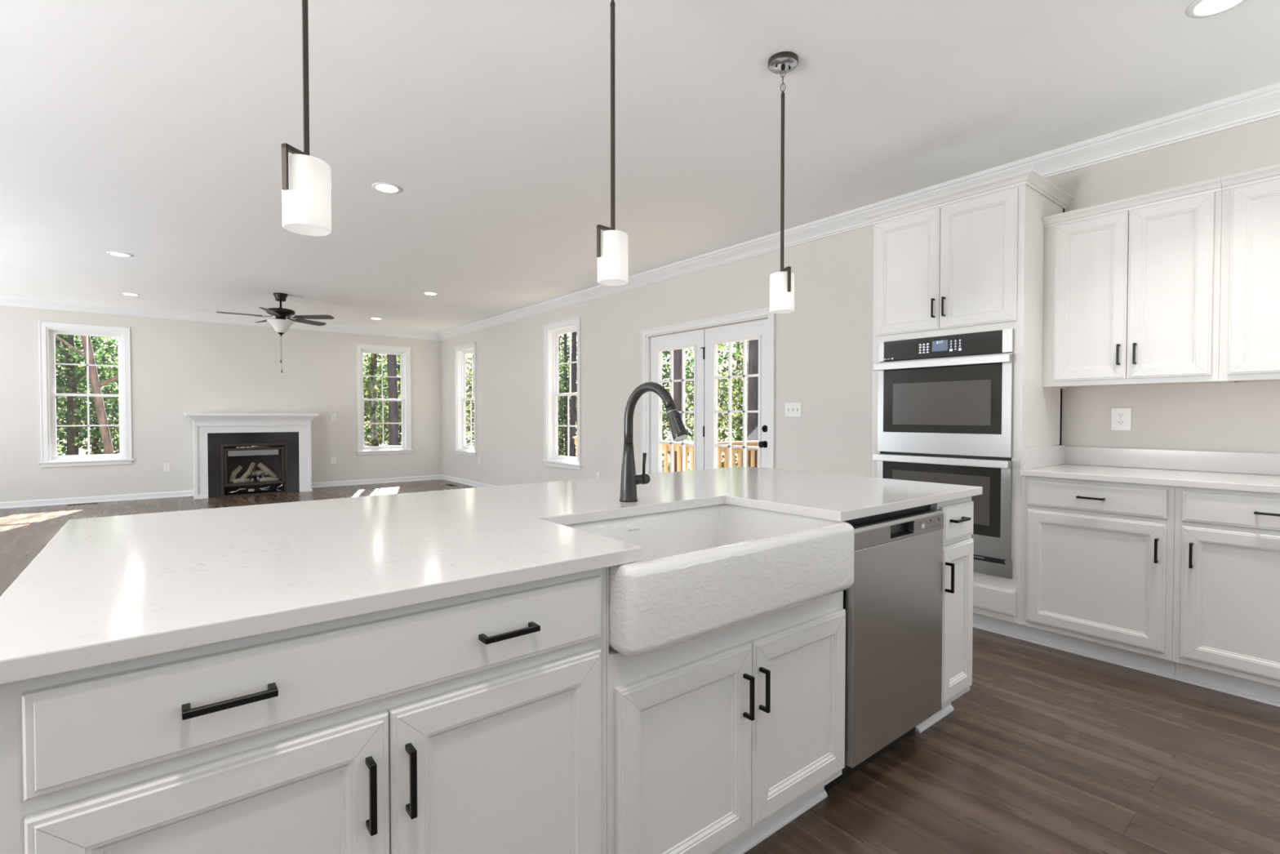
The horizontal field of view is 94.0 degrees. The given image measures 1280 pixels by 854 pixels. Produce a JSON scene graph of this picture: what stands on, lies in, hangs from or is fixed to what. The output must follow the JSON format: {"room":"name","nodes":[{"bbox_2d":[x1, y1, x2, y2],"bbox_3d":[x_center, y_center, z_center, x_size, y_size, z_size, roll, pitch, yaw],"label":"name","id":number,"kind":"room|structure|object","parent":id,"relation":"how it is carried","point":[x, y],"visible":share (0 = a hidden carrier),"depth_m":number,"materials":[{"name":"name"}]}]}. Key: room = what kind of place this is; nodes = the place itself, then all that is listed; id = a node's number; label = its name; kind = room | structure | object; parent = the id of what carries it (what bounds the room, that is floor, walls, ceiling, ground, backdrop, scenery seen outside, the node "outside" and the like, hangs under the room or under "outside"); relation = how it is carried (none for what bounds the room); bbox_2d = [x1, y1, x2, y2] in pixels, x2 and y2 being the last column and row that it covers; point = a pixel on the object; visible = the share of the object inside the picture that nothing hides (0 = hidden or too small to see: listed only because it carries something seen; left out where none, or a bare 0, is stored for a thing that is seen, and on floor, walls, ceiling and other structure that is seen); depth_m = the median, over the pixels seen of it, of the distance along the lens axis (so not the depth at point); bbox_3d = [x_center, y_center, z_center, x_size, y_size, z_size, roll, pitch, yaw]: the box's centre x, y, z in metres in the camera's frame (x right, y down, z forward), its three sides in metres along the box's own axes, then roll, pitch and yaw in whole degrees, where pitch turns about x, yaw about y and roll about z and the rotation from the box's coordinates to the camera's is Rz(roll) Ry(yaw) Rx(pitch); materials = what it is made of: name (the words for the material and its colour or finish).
{"room":"kitchen","nodes":[
{"label":"kitchen","id":0,"kind":"room"},
{"bbox_2d":[0,305,442,502],"bbox_3d":[-7.109,-0.332,8.649,8.840,2.730,0.160,-1,1,-39],"label":"wall","id":1,"kind":"structure","parent":0,"point":[178,367],"depth_m":8.92,"materials":[{"name":"beige paint"}]},
{"bbox_2d":[38,321,134,466],"bbox_3d":[-7.603,-0.435,8.216,0.966,1.925,0.195,-1,1,-39],"label":"window","id":2,"kind":"structure","parent":1,"relation":"in","point":[46,330],"depth_m":8.15,"materials":[{"name":"white paint"}]},
{"bbox_2d":[163,462,169,471],"bbox_3d":[-6.912,0.587,8.716,0.075,0.118,0.007,-1,1,-39],"label":"wall outlet","id":3,"kind":"object","parent":1,"relation":"attached to","point":[166,465],"visible":1,"depth_m":8.71,"materials":[{"name":"white plastic"}]},
{"bbox_2d":[0,294,440,340],"bbox_3d":[-7.032,-1.634,8.529,8.520,0.122,0.084,-1,1,-39],"label":"trim","id":4,"kind":"structure","parent":1,"relation":"attached to","point":[5,300],"depth_m":8.78,"materials":[{"name":"white paint"}]},
{"bbox_2d":[0,474,442,508],"bbox_3d":[-7.052,0.992,8.602,8.520,0.084,0.022,-1,1,-39],"label":"baseboard","id":5,"kind":"structure","parent":1,"relation":"attached to","point":[22,504],"depth_m":8.56,"materials":[{"name":"white paint"}]},
{"bbox_2d":[330,456,336,463],"bbox_3d":[-5.185,0.563,10.098,0.075,0.118,0.007,-1,1,-39],"label":"wall outlet","id":6,"kind":"object","parent":1,"relation":"attached to","point":[333,460],"visible":1,"depth_m":10.10,"materials":[{"name":"white plastic"}]},
{"bbox_2d":[331,413,336,420],"bbox_3d":[-5.174,-0.167,10.088,0.075,0.118,0.015,-1,1,-39],"label":"light switch","id":7,"kind":"object","parent":1,"relation":"attached to","point":[333,415],"visible":1,"depth_m":10.09,"materials":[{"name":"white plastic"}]},
{"bbox_2d":[355,343,413,455],"bbox_3d":[-4.570,-0.480,10.644,0.966,1.925,0.195,-1,1,-39],"label":"window","id":8,"kind":"structure","parent":1,"relation":"in","point":[404,353],"depth_m":10.69,"materials":[{"name":"white paint"}]},
{"bbox_2d":[0,0,1279,333],"bbox_3d":[-2.896,-1.674,3.362,8.840,0.150,13.638,-1,1,-39],"label":"ceiling","id":9,"kind":"structure","parent":0,"point":[154,132],"depth_m":3.07,"materials":[{"name":"white paint"}]},
{"bbox_2d":[106,251,132,257],"bbox_3d":[-4.938,-1.638,5.668,0.184,0.007,0.184,-1,1,-39],"label":"recessed light","id":10,"kind":"object","parent":9,"relation":"in","point":[113,253],"visible":1,"depth_m":5.65,"materials":[{"name":"white plastic"}]},
{"bbox_2d":[120,292,139,295],"bbox_3d":[-6.426,-1.673,7.530,0.184,0.007,0.184,-1,1,-39],"label":"recessed light","id":11,"kind":"object","parent":9,"relation":"in","point":[123,293],"visible":1,"depth_m":7.51,"materials":[{"name":"white plastic"}]},
{"bbox_2d":[216,293,333,373],"bbox_3d":[-4.572,-1.179,7.518,1.245,0.992,1.277,-1,1,-39],"label":"ceiling fan","id":12,"kind":"object","parent":9,"relation":"hanging from","point":[279,324],"visible":1,"depth_m":7.48,"materials":[{"name":"black metal"}]},
{"bbox_2d":[281,0,331,235],"bbox_3d":[-0.811,-1.021,1.445,0.128,1.083,0.128,-1,1,-39],"label":"pendant lamp","id":13,"kind":"object","parent":9,"relation":"hanging from","point":[306,185],"visible":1,"depth_m":1.42,"materials":[{"name":"white glass"}]},
{"bbox_2d":[372,182,401,193],"bbox_3d":[-1.705,-1.607,4.019,0.184,0.007,0.184,-1,1,-39],"label":"recessed light","id":14,"kind":"object","parent":9,"relation":"in","point":[388,188],"visible":1,"depth_m":4.01,"materials":[{"name":"white plastic"}]},
{"bbox_2d":[422,291,438,295],"bbox_3d":[-2.626,-1.672,7.484,0.184,0.007,0.184,-1,1,-39],"label":"recessed light","id":15,"kind":"object","parent":9,"relation":"in","point":[426,292],"visible":1,"depth_m":7.46,"materials":[{"name":"white plastic"}]},
{"bbox_2d":[596,0,628,285],"bbox_3d":[-0.093,-1.032,2.020,0.131,1.083,0.128,-1,1,-39],"label":"pendant lamp","id":16,"kind":"object","parent":9,"relation":"hanging from","point":[612,245],"visible":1,"depth_m":1.99,"materials":[{"name":"white glass"}]},
{"bbox_2d":[768,51,798,313],"bbox_3d":[0.618,-1.042,2.590,0.128,1.083,0.128,-1,1,-39],"label":"pendant lamp","id":17,"kind":"object","parent":9,"relation":"hanging from","point":[782,282],"visible":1,"depth_m":2.57,"materials":[{"name":"glass"}]},
{"bbox_2d":[1186,0,1246,17],"bbox_3d":[2.147,-1.573,2.209,0.184,0.007,0.184,-1,1,-39],"label":"recessed light","id":18,"kind":"object","parent":9,"relation":"in","point":[1199,8],"visible":1,"depth_m":2.24,"materials":[{"name":"white plastic"}]},
{"bbox_2d":[0,479,1279,853],"bbox_3d":[-2.896,1.191,3.416,8.840,0.120,13.638,-1,1,-39],"label":"floor","id":19,"kind":"structure","parent":0,"point":[1047,749],"depth_m":2.05,"materials":[{"name":"brown wood"}]},
{"bbox_2d":[66,502,97,505],"bbox_3d":[-7.539,1.042,8.076,0.300,0.004,0.090,-1,1,-39],"label":"floor vent","id":20,"kind":"object","parent":19,"relation":"in","point":[97,502],"visible":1,"depth_m":8.06,"materials":[{"name":"brown"}]},
{"bbox_2d":[183,413,319,499],"bbox_3d":[-5.909,0.408,9.144,1.685,1.232,0.587,-1,1,-39],"label":"fireplace","id":21,"kind":"object","parent":19,"relation":"on","point":[234,454],"visible":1,"depth_m":9.07,"materials":[{"name":"white paint"}]},
{"bbox_2d":[183,413,319,422],"bbox_3d":[-5.909,-0.145,9.133,1.685,0.127,0.587,-1,1,-39],"label":"mantel shelf","id":22,"kind":"object","parent":21,"relation":"attached to","point":[196,417],"depth_m":8.90,"materials":[{"name":"white paint"}]},
{"bbox_2d":[0,567,606,853],"bbox_3d":[-0.688,0.728,1.316,0.904,0.884,0.948,-1,1,-39],"label":"base cabinet","id":23,"kind":"object","parent":19,"relation":"on","point":[476,722],"visible":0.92,"depth_m":0.93,"materials":[{"name":"white paint"}]},
{"bbox_2d":[0,466,982,684],"bbox_3d":[-0.096,0.258,1.988,2.730,0.030,1.233,-1,1,-39],"label":"countertop","id":24,"kind":"structure","parent":23,"relation":"on","point":[103,590],"depth_m":1.21,"materials":[{"name":"white stone"}]},
{"bbox_2d":[619,382,688,502],"bbox_3d":[0.058,0.052,1.884,0.110,0.386,0.304,-1,1,-39],"label":"kitchen faucet","id":25,"kind":"object","parent":24,"relation":"on","point":[629,480],"visible":1,"depth_m":1.94,"materials":[{"name":"grey metal"}]},
{"bbox_2d":[564,503,854,656],"bbox_3d":[0.133,0.376,1.690,0.838,0.193,0.559,-1,1,-39],"label":"sink","id":26,"kind":"object","parent":24,"relation":"in","point":[706,570],"visible":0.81,"depth_m":1.48,"materials":[{"name":"white ceramic"}]},
{"bbox_2d":[606,566,845,853],"bbox_3d":[0.013,0.718,1.877,0.892,0.884,0.948,-1,1,-39],"label":"base cabinet","id":27,"kind":"object","parent":19,"relation":"on","point":[717,741],"visible":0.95,"depth_m":1.48,"materials":[{"name":"white paint"}]},
{"bbox_2d":[824,504,943,791],"bbox_3d":[0.684,0.711,2.224,0.587,0.883,0.605,-1,1,-39],"label":"dishwasher","id":28,"kind":"object","parent":19,"relation":"on","point":[893,606],"visible":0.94,"depth_m":1.96,"materials":[{"name":"silver metal"}]},
{"bbox_2d":[915,496,973,733],"bbox_3d":[0.938,0.704,2.617,0.292,0.884,0.948,-1,1,-39],"label":"base cabinet","id":29,"kind":"object","parent":19,"relation":"on","point":[957,530],"visible":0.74,"depth_m":2.28,"materials":[{"name":"white paint"}]},
{"bbox_2d":[863,168,1073,639],"bbox_3d":[1.952,-0.098,3.622,0.660,2.450,0.932,-1,1,-39],"label":"tall cabinet","id":30,"kind":"object","parent":19,"relation":"on","point":[971,259],"visible":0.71,"depth_m":3.28,"materials":[{"name":"white paint"}]},
{"bbox_2d":[872,328,1013,578],"bbox_3d":[1.922,0.133,3.599,0.620,1.320,0.764,-1,1,-39],"label":"double wall oven","id":31,"kind":"object","parent":30,"relation":"in","point":[945,402],"visible":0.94,"depth_m":3.34,"materials":[{"name":"silver metal"}]},
{"bbox_2d":[1019,475,1175,679],"bbox_3d":[2.405,0.696,3.071,0.660,0.884,0.605,-1,1,-39],"label":"base cabinet","id":32,"kind":"object","parent":19,"relation":"on","point":[1097,557],"visible":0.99,"depth_m":2.86,"materials":[{"name":"white paint"}]},
{"bbox_2d":[1172,486,1279,706],"bbox_3d":[2.882,0.707,2.475,0.660,0.884,0.920,-1,1,-39],"label":"base cabinet","id":33,"kind":"object","parent":19,"relation":"on","point":[1226,637],"visible":1,"depth_m":2.52,"materials":[{"name":"white paint"}]},
{"bbox_2d":[1019,463,1279,493],"bbox_3d":[2.707,0.245,2.701,0.643,0.030,1.545,-1,1,-39],"label":"countertop","id":34,"kind":"structure","parent":33,"relation":"on","point":[1266,483],"depth_m":2.80,"materials":[{"name":"white stone"}]},
{"bbox_2d":[441,115,1279,485],"bbox_3d":[0.491,-0.285,6.102,0.160,2.730,13.318,-1,1,-39],"label":"wall","id":35,"kind":"structure","parent":0,"point":[824,348],"depth_m":4.82,"materials":[{"name":"beige paint"}]},
{"bbox_2d":[453,341,477,456],"bbox_3d":[-2.984,-0.475,10.395,0.195,1.925,0.956,-1,1,-39],"label":"window","id":36,"kind":"structure","parent":35,"relation":"in","point":[460,351],"depth_m":10.66,"materials":[{"name":"white paint"}]},
{"bbox_2d":[441,475,493,487],"bbox_3d":[-0.903,1.008,7.722,0.022,0.084,9.083,-1,1,-39],"label":"baseboard","id":37,"kind":"structure","parent":35,"relation":"attached to","point":[473,483],"depth_m":10.40,"materials":[{"name":"white paint"}]},
{"bbox_2d":[541,316,582,470],"bbox_3d":[-0.984,-0.429,7.898,0.195,1.925,0.956,-1,1,-39],"label":"window","id":38,"kind":"structure","parent":35,"relation":"in","point":[552,331],"depth_m":8.14,"materials":[{"name":"white paint"}]},
{"bbox_2d":[640,307,775,474],"bbox_3d":[0.644,0.021,5.885,0.180,2.127,1.814,-1,1,-39],"label":"door","id":39,"kind":"structure","parent":35,"relation":"in","point":[704,335],"depth_m":5.82,"materials":[{"name":"white paint"}]},
{"bbox_2d":[785,402,801,417],"bbox_3d":[1.275,-0.144,4.984,0.015,0.118,0.165,-1,1,-39],"label":"light switch","id":40,"kind":"object","parent":35,"relation":"attached to","point":[792,409],"visible":1,"depth_m":4.98,"materials":[{"name":"white plastic"}]},
{"bbox_2d":[438,82,1279,340],"bbox_3d":[0.396,-1.587,6.001,0.084,0.122,13.318,-1,1,-39],"label":"trim","id":41,"kind":"structure","parent":35,"relation":"attached to","point":[1263,103],"depth_m":3.66,"materials":[{"name":"white paint"}]},
{"bbox_2d":[1111,408,1131,430],"bbox_3d":[2.645,-0.043,3.282,0.007,0.124,0.089,-1,1,-39],"label":"wall outlet","id":42,"kind":"object","parent":35,"relation":"attached to","point":[1121,418],"visible":1,"depth_m":3.28,"materials":[{"name":"white plastic"}]},
{"bbox_2d":[1116,420,1124,425],"bbox_3d":[2.643,-0.023,3.281,0.001,0.026,0.033,-1,1,-39],"label":"receptacle","id":43,"kind":"object","parent":42,"relation":"attached to","point":[1118,422],"depth_m":3.28,"materials":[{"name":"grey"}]},
{"bbox_2d":[1117,413,1124,417],"bbox_3d":[2.643,-0.062,3.280,0.001,0.026,0.033,-1,1,-39],"label":"receptacle","id":44,"kind":"object","parent":42,"relation":"attached to","point":[1119,415],"depth_m":3.28,"materials":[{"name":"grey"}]},
{"bbox_2d":[1041,177,1229,388],"bbox_3d":[2.546,-0.676,3.095,0.378,0.918,0.703,-1,1,-39],"label":"upper cabinet","id":45,"kind":"object","parent":35,"relation":"attached to","point":[1131,286],"visible":0.98,"depth_m":2.95,"materials":[{"name":"white paint"}]},
{"bbox_2d":[1020,444,1279,475],"bbox_3d":[2.710,0.174,2.702,0.633,0.110,1.545,-1,1,-39],"label":"backsplash","id":46,"kind":"structure","parent":35,"relation":"attached to","point":[1254,463],"depth_m":3.13,"materials":[{"name":"white stone"}]},
{"bbox_2d":[1218,164,1279,383],"bbox_3d":[2.985,-0.666,2.546,0.378,0.918,0.702,-1,1,-39],"label":"upper cabinet","id":47,"kind":"object","parent":35,"relation":"attached to","point":[1250,309],"visible":1,"depth_m":2.65,"materials":[{"name":"white paint"}]},
{"label":"outside","id":48,"kind":"structure","parent":0,"visible":0},
{"bbox_2d":[56,427,746,471],"bbox_3d":[-1.570,2.108,18.002,140.000,0.500,150.000,-1,1,-39],"label":"ground","id":49,"kind":"structure","parent":48,"point":[82,451],"depth_m":44.37,"materials":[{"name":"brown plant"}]},
{"bbox_2d":[55,355,82,453],"bbox_3d":[-16.822,-1.488,15.445,3.288,6.844,3.225,0,1,-4],"label":"tree","id":50,"kind":"object","parent":49,"relation":"on","point":[56,398],"visible":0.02,"depth_m":16.47,"materials":[{"name":"green plant"}]},
{"bbox_2d":[55,336,89,455],"bbox_3d":[-20.909,-1.450,20.745,3.045,6.619,3.343,1,1,43],"label":"tree","id":51,"kind":"object","parent":49,"relation":"on","point":[77,336],"visible":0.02,"depth_m":21.06,"materials":[{"name":"green plant"}]},
{"bbox_2d":[54,334,118,453],"bbox_3d":[-9.617,-2.479,10.452,3.710,9.017,0.190,-1,1,-36],"label":"bare tree","id":52,"kind":"object","parent":49,"relation":"on","point":[95,385],"visible":0.19,"depth_m":10.49,"materials":[{"name":"plant"}]},
{"bbox_2d":[54,333,119,455],"bbox_3d":[-13.314,-1.353,13.969,3.059,6.680,3.359,1,1,30],"label":"tree","id":53,"kind":"object","parent":49,"relation":"on","point":[68,355],"visible":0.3,"depth_m":13.87,"materials":[{"name":"green plant"}]},
{"bbox_2d":[54,333,119,455],"bbox_3d":[-17.445,-1.646,19.123,3.511,7.078,3.199,0,1,22],"label":"tree","id":54,"kind":"object","parent":49,"relation":"on","point":[56,354],"visible":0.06,"depth_m":18.86,"materials":[{"name":"green plant"}]},
{"bbox_2d":[63,336,119,452],"bbox_3d":[-21.641,-1.476,24.329,3.173,6.486,3.112,1,1,27],"label":"tree","id":55,"kind":"object","parent":49,"relation":"on","point":[96,336],"visible":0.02,"depth_m":24.17,"materials":[{"name":"green plant"}]},
{"bbox_2d":[89,337,119,450],"bbox_3d":[-14.093,-1.346,17.510,3.095,6.480,3.155,0,1,-1],"label":"tree","id":56,"kind":"object","parent":49,"relation":"on","point":[108,358],"visible":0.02,"depth_m":16.67,"materials":[{"name":"green plant"}]},
{"bbox_2d":[363,352,388,446],"bbox_3d":[-12.936,-1.605,26.998,3.132,6.645,3.193,-1,1,-33],"label":"tree","id":57,"kind":"object","parent":49,"relation":"on","point":[366,415],"visible":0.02,"depth_m":27.21,"materials":[{"name":"green plant"}]},
{"bbox_2d":[363,354,399,445],"bbox_3d":[-13.724,-1.682,30.665,3.158,6.744,3.270,1,1,33],"label":"tree","id":58,"kind":"object","parent":49,"relation":"on","point":[365,424],"visible":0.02,"depth_m":30.77,"materials":[{"name":"green plant"}]},
{"bbox_2d":[363,352,401,446],"bbox_3d":[-8.029,-1.508,18.079,3.315,6.868,3.201,-1,1,-35],"label":"tree","id":59,"kind":"object","parent":49,"relation":"on","point":[370,388],"visible":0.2,"depth_m":17.90,"materials":[{"name":"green plant"}]},
{"bbox_2d":[363,353,401,444],"bbox_3d":[-8.758,-1.430,21.769,3.009,6.541,3.304,0,1,-8],"label":"tree","id":60,"kind":"object","parent":49,"relation":"on","point":[366,358],"visible":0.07,"depth_m":21.47,"materials":[{"name":"green plant"}]},
{"bbox_2d":[386,354,399,445],"bbox_3d":[-6.213,-2.565,14.965,0.400,9.004,0.286,-1,1,-39],"label":"bare tree","id":61,"kind":"object","parent":49,"relation":"on","point":[391,359],"visible":0.27,"depth_m":14.92,"materials":[{"name":"brown plant"}]},
{"bbox_2d":[466,352,474,446],"bbox_3d":[-5.295,-1.511,20.273,3.180,6.791,3.293,-1,1,-40],"label":"tree","id":62,"kind":"object","parent":49,"relation":"on","point":[468,380],"visible":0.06,"depth_m":19.94,"materials":[{"name":"green plant"}]},
{"bbox_2d":[466,353,474,446],"bbox_3d":[-6.077,-1.577,23.909,3.221,6.704,3.159,1,1,39],"label":"tree","id":63,"kind":"object","parent":49,"relation":"on","point":[467,355],"visible":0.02,"depth_m":23.60,"materials":[{"name":"green plant"}]},
{"bbox_2d":[466,363,474,445],"bbox_3d":[-6.838,-1.663,27.664,3.291,6.818,3.178,0,1,18],"label":"tree","id":64,"kind":"object","parent":49,"relation":"on","point":[468,363],"visible":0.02,"depth_m":27.40,"materials":[{"name":"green plant"}]},
{"bbox_2d":[557,333,577,456],"bbox_3d":[-2.781,-1.660,22.386,3.464,6.982,3.156,0,1,9],"label":"tree","id":65,"kind":"object","parent":49,"relation":"on","point":[565,367],"visible":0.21,"depth_m":22.32,"materials":[{"name":"green plant"}]},
{"bbox_2d":[557,333,577,454],"bbox_3d":[-3.442,-1.763,26.010,3.303,7.086,3.420,0,1,18],"label":"tree","id":66,"kind":"object","parent":49,"relation":"on","point":[559,438],"visible":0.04,"depth_m":25.95,"materials":[{"name":"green plant"}]},
{"bbox_2d":[569,331,577,457],"bbox_3d":[-1.987,-2.619,17.836,0.340,9.003,0.208,-1,1,-39],"label":"bare tree","id":67,"kind":"object","parent":49,"relation":"on","point":[574,335],"visible":0.32,"depth_m":17.79,"materials":[{"name":"brown plant"}]},
{"bbox_2d":[662,354,670,453],"bbox_3d":[-0.132,-1.790,24.511,3.428,7.197,3.311,1,1,40],"label":"tree","id":68,"kind":"object","parent":49,"relation":"on","point":[663,354],"visible":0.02,"depth_m":24.51,"materials":[{"name":"green plant"}]},
{"bbox_2d":[673,349,681,471],"bbox_3d":[0.706,-2.489,10.833,0.273,9.000,0.273,-1,1,-39],"label":"bare tree","id":69,"kind":"object","parent":49,"relation":"on","point":[677,353],"visible":0.06,"depth_m":10.77,"materials":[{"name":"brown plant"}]},
{"bbox_2d":[662,347,693,472],"bbox_3d":[0.502,-1.328,16.308,2.995,6.540,3.288,0,1,-20],"label":"tree","id":70,"kind":"object","parent":49,"relation":"on","point":[664,417],"visible":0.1,"depth_m":16.11,"materials":[{"name":"green plant"}]},
{"bbox_2d":[662,347,728,461],"bbox_3d":[2.660,-1.454,26.667,3.234,6.403,2.946,0,1,6],"label":"tree","id":71,"kind":"object","parent":49,"relation":"on","point":[688,402],"visible":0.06,"depth_m":26.29,"materials":[{"name":"green plant"}]},
{"bbox_2d":[684,340,747,467],"bbox_3d":[2.657,-1.569,13.722,3.409,7.157,3.292,1,1,32],"label":"tree","id":72,"kind":"object","parent":49,"relation":"on","point":[736,393],"visible":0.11,"depth_m":13.58,"materials":[{"name":"green plant"}]},
{"bbox_2d":[691,341,747,463],"bbox_3d":[3.064,-1.351,18.441,3.112,6.533,3.005,0,1,6],"label":"tree","id":73,"kind":"object","parent":49,"relation":"on","point":[738,362],"visible":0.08,"depth_m":18.36,"materials":[{"name":"green plant"}]},
{"bbox_2d":[746,338,758,466],"bbox_3d":[1.975,-2.481,10.441,0.286,9.002,0.255,-1,1,-39],"label":"bare tree","id":74,"kind":"object","parent":49,"relation":"on","point":[753,345],"visible":0.2,"depth_m":10.40,"materials":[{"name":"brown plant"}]},
{"bbox_3d":[0.801,1.595,6.950,1.299,0.980,6.600,-1,1,-39],"label":"deck","id":75,"kind":"object","parent":49,"relation":"on","visible":0},
{"bbox_2d":[573,436,693,472],"bbox_3d":[-0.129,0.624,8.480,0.167,0.905,2.820,-1,1,-39],"label":"deck railing","id":76,"kind":"object","parent":75,"relation":"on","point":[688,448],"visible":0.11,"depth_m":7.58,"materials":[{"name":"brown wood"}]},
{"bbox_2d":[717,440,757,468],"bbox_3d":[1.777,0.630,8.113,2.300,0.905,0.167,-1,1,-39],"label":"deck railing","id":77,"kind":"object","parent":75,"relation":"on","point":[752,443],"visible":0.03,"depth_m":7.58,"materials":[{"name":"brown wood"}]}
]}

